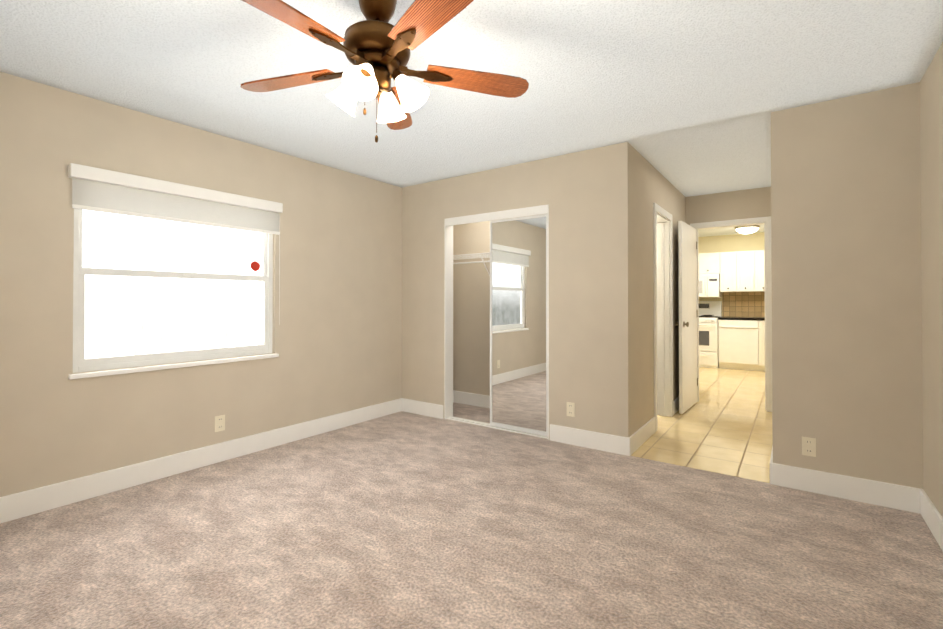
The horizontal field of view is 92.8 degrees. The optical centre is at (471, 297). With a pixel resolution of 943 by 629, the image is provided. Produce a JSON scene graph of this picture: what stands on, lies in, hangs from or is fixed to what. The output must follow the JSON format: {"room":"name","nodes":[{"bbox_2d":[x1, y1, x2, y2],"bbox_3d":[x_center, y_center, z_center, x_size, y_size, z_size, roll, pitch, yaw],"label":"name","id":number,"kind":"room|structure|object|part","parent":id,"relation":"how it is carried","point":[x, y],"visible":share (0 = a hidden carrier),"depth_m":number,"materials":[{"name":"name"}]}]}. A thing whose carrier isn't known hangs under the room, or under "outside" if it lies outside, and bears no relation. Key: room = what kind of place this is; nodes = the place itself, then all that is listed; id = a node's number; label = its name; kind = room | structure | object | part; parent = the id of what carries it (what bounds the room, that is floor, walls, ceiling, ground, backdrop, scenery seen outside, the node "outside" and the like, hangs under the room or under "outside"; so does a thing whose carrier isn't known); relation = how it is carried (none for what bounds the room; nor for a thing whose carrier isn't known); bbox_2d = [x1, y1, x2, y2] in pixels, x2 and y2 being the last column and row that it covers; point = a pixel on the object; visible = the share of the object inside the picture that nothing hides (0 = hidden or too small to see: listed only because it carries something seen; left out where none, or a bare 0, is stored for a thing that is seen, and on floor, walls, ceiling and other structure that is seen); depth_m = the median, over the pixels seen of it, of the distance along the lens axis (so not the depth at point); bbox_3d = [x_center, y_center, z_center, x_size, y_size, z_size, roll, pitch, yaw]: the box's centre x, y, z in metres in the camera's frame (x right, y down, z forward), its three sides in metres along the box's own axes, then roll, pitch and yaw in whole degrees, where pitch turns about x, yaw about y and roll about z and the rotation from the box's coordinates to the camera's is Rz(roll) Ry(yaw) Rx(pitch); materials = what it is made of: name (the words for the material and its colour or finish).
{"room":"empty bedroom","nodes":[
{"label":"empty bedroom","id":0,"kind":"room"},
{"bbox_2d":[0,72,401,496],"bbox_3d":[-2.181,0.004,3.042,0.120,2.440,4.940,0,-1,36],"label":"wall","id":1,"kind":"structure","parent":0,"point":[337,339],"depth_m":3.09,"materials":[{"name":"beige paint"}]},
{"bbox_2d":[73,209,272,372],"bbox_3d":[-2.048,-0.144,3.231,0.067,1.210,1.280,0,-1,36],"label":"window","id":2,"kind":"structure","parent":1,"relation":"in","point":[80,362],"depth_m":3.07,"materials":[{"name":"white glass"}]},
{"bbox_2d":[68,163,282,324],"bbox_3d":[-1.972,-0.277,3.178,0.062,1.005,1.340,0,-1,36],"label":"window blind","id":3,"kind":"object","parent":2,"relation":"attached to","point":[103,190],"visible":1,"depth_m":3.04,"materials":[{"name":"fabric"}]},
{"bbox_2d":[250,261,259,270],"bbox_3d":[-1.760,-0.252,3.658,0.001,0.084,0.084,0,-1,36],"label":"window sticker","id":4,"kind":"object","parent":2,"relation":"attached to","point":[254,265],"visible":1,"depth_m":3.66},
{"bbox_2d":[68,353,278,379],"bbox_3d":[-2.001,0.477,3.191,0.063,0.028,1.320,0,-1,36],"label":"window sill","id":5,"kind":"structure","parent":1,"relation":"attached to","point":[128,370],"depth_m":3.04,"materials":[{"name":"white wood"}]},
{"bbox_2d":[0,398,403,523],"bbox_3d":[-2.124,1.154,2.990,0.020,0.140,4.700,0,-1,36],"label":"baseboard","id":6,"kind":"structure","parent":1,"relation":"attached to","point":[68,492],"depth_m":3.06,"materials":[{"name":"white wood"}]},
{"bbox_2d":[215,415,224,431],"bbox_3d":[-1.875,0.942,3.349,0.008,0.116,0.072,0,-1,36],"label":"outlet","id":7,"kind":"object","parent":1,"relation":"attached to","point":[220,423],"visible":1,"depth_m":3.35,"materials":[{"name":"white plastic"}]},
{"bbox_2d":[0,402,942,628],"bbox_3d":[-0.287,1.266,2.075,4.310,0.100,5.600,0,-1,36],"label":"floor carpet","id":8,"kind":"object","parent":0,"point":[402,520],"visible":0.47,"depth_m":2.18,"materials":[{"name":"beige carpet"}]},
{"bbox_2d":[0,0,942,236],"bbox_3d":[1.708,-1.256,4.076,5.600,0.100,11.500,0,-1,36],"label":"ceiling","id":9,"kind":"structure","parent":0,"point":[685,98],"depth_m":2.42,"materials":[{"name":"white paint"}]},
{"bbox_2d":[240,0,528,142],"bbox_3d":[-0.414,-0.917,1.773,1.274,0.620,1.219,0,-1,36],"label":"ceiling fan","id":10,"kind":"object","parent":9,"relation":"hanging from","point":[376,47],"visible":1,"depth_m":1.76,"materials":[{"name":"brown wood"}]},
{"bbox_2d":[735,225,759,233],"bbox_3d":[4.619,-1.118,7.524,0.350,0.115,0.350,0,-1,36],"label":"kitchen ceiling light","id":11,"kind":"object","parent":9,"relation":"attached to","point":[747,229],"visible":0.96,"depth_m":7.42,"materials":[{"name":"white glass"}]},
{"bbox_2d":[453,214,540,395],"bbox_3d":[0.475,0.018,4.581,2.235,2.440,0.660,0,-1,36],"label":"wall","id":12,"kind":"structure","parent":0,"point":[471,327],"depth_m":5.18,"materials":[{"name":"beige paint"}]},
{"bbox_2d":[453,252,489,275],"bbox_3d":[0.557,-0.285,4.595,2.115,0.366,0.305,0,-1,36],"label":"wire closet shelf","id":13,"kind":"object","parent":12,"relation":"attached to","point":[481,256],"visible":0.23,"depth_m":4.88,"materials":[{"name":"white metal"}]},
{"bbox_2d":[453,390,489,407],"bbox_3d":[0.640,1.169,4.698,2.115,0.140,0.020,0,-1,36],"label":"baseboard","id":14,"kind":"structure","parent":12,"relation":"attached to","point":[473,399],"depth_m":5.15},
{"bbox_2d":[612,142,685,437],"bbox_3d":[1.839,0.017,4.462,0.120,2.440,2.300,0,-1,36],"label":"wall","id":15,"kind":"structure","parent":0,"point":[641,184],"depth_m":3.67,"materials":[{"name":"beige paint"}]},
{"bbox_2d":[624,417,654,455],"bbox_3d":[1.444,1.161,3.784,0.016,0.140,0.786,0,-1,36],"label":"baseboard","id":16,"kind":"structure","parent":15,"relation":"attached to","point":[631,444],"depth_m":3.67,"materials":[{"name":"white wood"}]},
{"bbox_2d":[653,203,672,431],"bbox_3d":[1.842,0.186,4.453,0.139,2.102,0.734,0,-1,36],"label":"door frame","id":17,"kind":"structure","parent":15,"relation":"attached to","point":[663,293],"depth_m":4.67,"materials":[{"name":"white wood"}]},
{"bbox_2d":[673,396,678,414],"bbox_3d":[2.338,1.172,5.029,0.016,0.140,0.780,0,-1,36],"label":"baseboard","id":18,"kind":"structure","parent":15,"relation":"attached to","point":[676,402],"depth_m":4.83,"materials":[{"name":"white wood"}]},
{"bbox_2d":[402,82,922,488],"bbox_3d":[0.976,0.011,3.740,4.190,2.440,0.120,0,-1,36],"label":"wall","id":19,"kind":"structure","parent":0,"point":[847,393],"depth_m":2.84,"materials":[{"name":"beige paint"}]},
{"bbox_2d":[404,398,442,418],"bbox_3d":[-0.514,1.169,4.717,0.558,0.140,0.016,0,-1,36],"label":"baseboard","id":20,"kind":"structure","parent":19,"relation":"attached to","point":[411,406],"depth_m":4.70,"materials":[{"name":"white wood"}]},
{"bbox_2d":[444,204,548,439],"bbox_3d":[0.233,0.218,4.273,1.160,2.035,0.126,0,-1,36],"label":"trim","id":21,"kind":"structure","parent":19,"relation":"attached to","point":[449,223],"depth_m":4.55,"materials":[{"name":"white wood"}]},
{"bbox_2d":[490,214,547,435],"bbox_3d":[0.429,0.244,4.101,0.611,1.941,0.026,0,-1,36],"label":"mirrored closet door","id":22,"kind":"structure","parent":19,"relation":"in","point":[518,330],"depth_m":4.09,"materials":[{"name":"silver glass"}]},
{"bbox_2d":[567,402,574,416],"bbox_3d":[0.829,0.941,3.759,0.072,0.116,0.008,0,-1,36],"label":"outlet","id":23,"kind":"object","parent":19,"relation":"attached to","point":[571,408],"visible":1,"depth_m":3.75,"materials":[{"name":"white plastic"}]},
{"bbox_2d":[550,424,623,454],"bbox_3d":[0.942,1.160,3.673,0.658,0.140,0.020,0,-1,36],"label":"baseboard","id":24,"kind":"structure","parent":19,"relation":"attached to","point":[562,434],"depth_m":3.66,"materials":[{"name":"white wood"}]},
{"bbox_2d":[770,445,775,484],"bbox_3d":[2.632,1.162,3.872,0.016,0.140,2.316,0,-1,36],"label":"baseboard","id":25,"kind":"structure","parent":19,"relation":"attached to","point":[772,465],"depth_m":2.93,"materials":[{"name":"white wood"}]},
{"bbox_2d":[802,437,815,456],"bbox_3d":[2.124,0.942,2.828,0.072,0.116,0.009,0,-1,36],"label":"outlet","id":26,"kind":"object","parent":19,"relation":"attached to","point":[808,446],"visible":1,"depth_m":2.83,"materials":[{"name":"beige plastic"}]},
{"bbox_2d":[776,463,915,512],"bbox_3d":[2.257,1.151,2.728,0.660,0.140,0.020,0,-1,36],"label":"baseboard","id":27,"kind":"structure","parent":19,"relation":"attached to","point":[895,496],"depth_m":2.71,"materials":[{"name":"white wood"}]},
{"bbox_2d":[631,367,772,482],"bbox_3d":[3.584,1.298,5.721,4.300,0.100,6.400,0,-1,36],"label":"floor","id":28,"kind":"structure","parent":0,"point":[723,425],"depth_m":4.12,"materials":[{"name":"beige tile"}]},
{"bbox_2d":[699,301,721,367],"bbox_3d":[4.223,0.673,8.414,0.750,1.200,0.682,0,-1,36],"label":"stove","id":29,"kind":"object","parent":28,"relation":"on","point":[710,312],"visible":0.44,"depth_m":8.08,"materials":[{"name":"white metal"}]},
{"bbox_2d":[699,315,720,317],"bbox_3d":[4.222,0.353,8.415,0.730,0.039,0.506,0,-1,36],"label":"cooktop","id":30,"kind":"object","parent":29,"relation":"in","point":[700,316],"depth_m":8.21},
{"bbox_2d":[718,318,761,370],"bbox_3d":[4.821,0.834,8.020,0.659,0.870,0.622,0,-1,36],"label":"base cabinet","id":31,"kind":"object","parent":28,"relation":"on","point":[741,333],"depth_m":7.77,"materials":[{"name":"wood"}]},
{"bbox_2d":[719,320,757,364],"bbox_3d":[4.623,0.774,7.787,0.590,0.745,0.040,0,-1,36],"label":"dishwasher","id":32,"kind":"object","parent":31,"relation":"in","point":[738,339],"depth_m":7.78,"materials":[{"name":"white metal"}]},
{"bbox_2d":[762,318,764,371],"bbox_3d":[5.231,0.831,7.725,0.460,0.870,0.622,0,-1,36],"label":"base cabinet","id":33,"kind":"object","parent":28,"relation":"on","point":[763,319],"depth_m":7.57,"materials":[{"name":"wood"}]},
{"bbox_2d":[718,316,764,320],"bbox_3d":[4.442,0.382,8.293,2.440,0.040,0.626,0,-1,36],"label":"countertop","id":34,"kind":"structure","parent":33,"relation":"on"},
{"bbox_2d":[686,187,770,225],"bbox_3d":[3.668,0.019,4.637,2.885,2.440,0.120,0,-1,36],"label":"wall","id":35,"kind":"structure","parent":0,"point":[744,204],"depth_m":5.10,"materials":[{"name":"beige paint"}]},
{"bbox_2d":[690,216,771,411],"bbox_3d":[2.961,0.186,5.138,0.810,2.115,0.138,0,-1,36],"label":"door frame","id":36,"kind":"structure","parent":35,"relation":"attached to","point":[766,221],"depth_m":4.89,"materials":[{"name":"white wood"}]},
{"bbox_2d":[675,221,697,413],"bbox_3d":[2.410,0.213,5.019,0.135,2.033,0.709,0,-1,36],"label":"kitchen door","id":37,"kind":"structure","parent":36,"relation":"attached to","point":[688,316],"depth_m":4.91,"materials":[{"name":"white wood"}]},
{"bbox_3d":[2.242,0.290,4.784,0.135,0.064,0.066,0,-1,36],"label":"knob","id":38,"kind":"part","parent":37,"relation":"part of","materials":[{"name":"silver metal"}]},
{"bbox_2d":[698,232,763,315],"bbox_3d":[5.312,0.050,8.136,4.300,2.440,0.120,0,-1,36],"label":"wall","id":39,"kind":"structure","parent":0,"point":[732,243],"depth_m":8.41,"materials":[{"name":"beige paint"}]},
{"bbox_2d":[698,254,701,273],"bbox_3d":[4.189,-0.620,8.661,0.439,0.390,0.340,0,-1,36],"label":"upper cabinet","id":40,"kind":"object","parent":39,"relation":"attached to","point":[699,255],"depth_m":8.39,"materials":[{"name":"wood"}]},
{"bbox_2d":[702,253,713,273],"bbox_3d":[4.457,-0.622,8.468,0.439,0.390,0.340,0,-1,36],"label":"upper cabinet","id":41,"kind":"object","parent":39,"relation":"attached to","point":[708,258],"depth_m":8.32,"materials":[{"name":"wood"}]},
{"bbox_2d":[699,274,721,296],"bbox_3d":[4.294,-0.209,8.521,0.750,0.425,0.440,0,-1,36],"label":"over-the-range microwave","id":42,"kind":"object","parent":41,"relation":"attached to","point":[709,285],"visible":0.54,"depth_m":8.25,"materials":[{"name":"white metal"}]},
{"bbox_2d":[714,251,741,293],"bbox_3d":[4.743,-0.456,8.261,0.373,0.725,0.340,0,-1,36],"label":"upper cabinet","id":43,"kind":"object","parent":39,"relation":"attached to","point":[726,264],"depth_m":8.12,"materials":[{"name":"wood"}]},
{"bbox_2d":[722,292,764,316],"bbox_3d":[4.614,0.136,8.551,2.420,0.455,0.012,0,-1,36],"label":"backsplash","id":44,"kind":"structure","parent":39,"relation":"attached to","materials":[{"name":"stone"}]},
{"bbox_2d":[742,250,757,293],"bbox_3d":[4.958,-0.458,8.106,0.373,0.725,0.340,0,-1,36],"label":"upper cabinet","id":45,"kind":"object","parent":39,"relation":"attached to","point":[749,259],"depth_m":7.94,"materials":[{"name":"wood"}]},
{"bbox_2d":[758,250,764,293],"bbox_3d":[5.173,-0.459,7.952,0.373,0.725,0.340,0,-1,36],"label":"upper cabinet","id":46,"kind":"object","parent":39,"relation":"attached to","point":[761,279],"depth_m":7.84,"materials":[{"name":"wood"}]},
{"bbox_2d":[920,42,942,516],"bbox_3d":[1.186,-0.018,0.547,0.120,2.440,4.820,0,-1,36],"label":"wall","id":47,"kind":"structure","parent":0,"point":[931,125],"depth_m":2.33,"materials":[{"name":"beige paint"}]},
{"bbox_2d":[916,488,942,550],"bbox_3d":[1.165,1.132,0.626,0.020,0.140,4.700,0,-1,36],"label":"baseboard","id":48,"kind":"structure","parent":47,"relation":"attached to","point":[925,507],"depth_m":2.33,"materials":[{"name":"white wood"}]},
{"label":"outside","id":49,"kind":"structure","parent":0,"visible":0},
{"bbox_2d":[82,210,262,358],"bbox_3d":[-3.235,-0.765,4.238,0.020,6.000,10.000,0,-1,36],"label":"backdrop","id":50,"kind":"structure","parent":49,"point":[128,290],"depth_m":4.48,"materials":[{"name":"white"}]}
]}

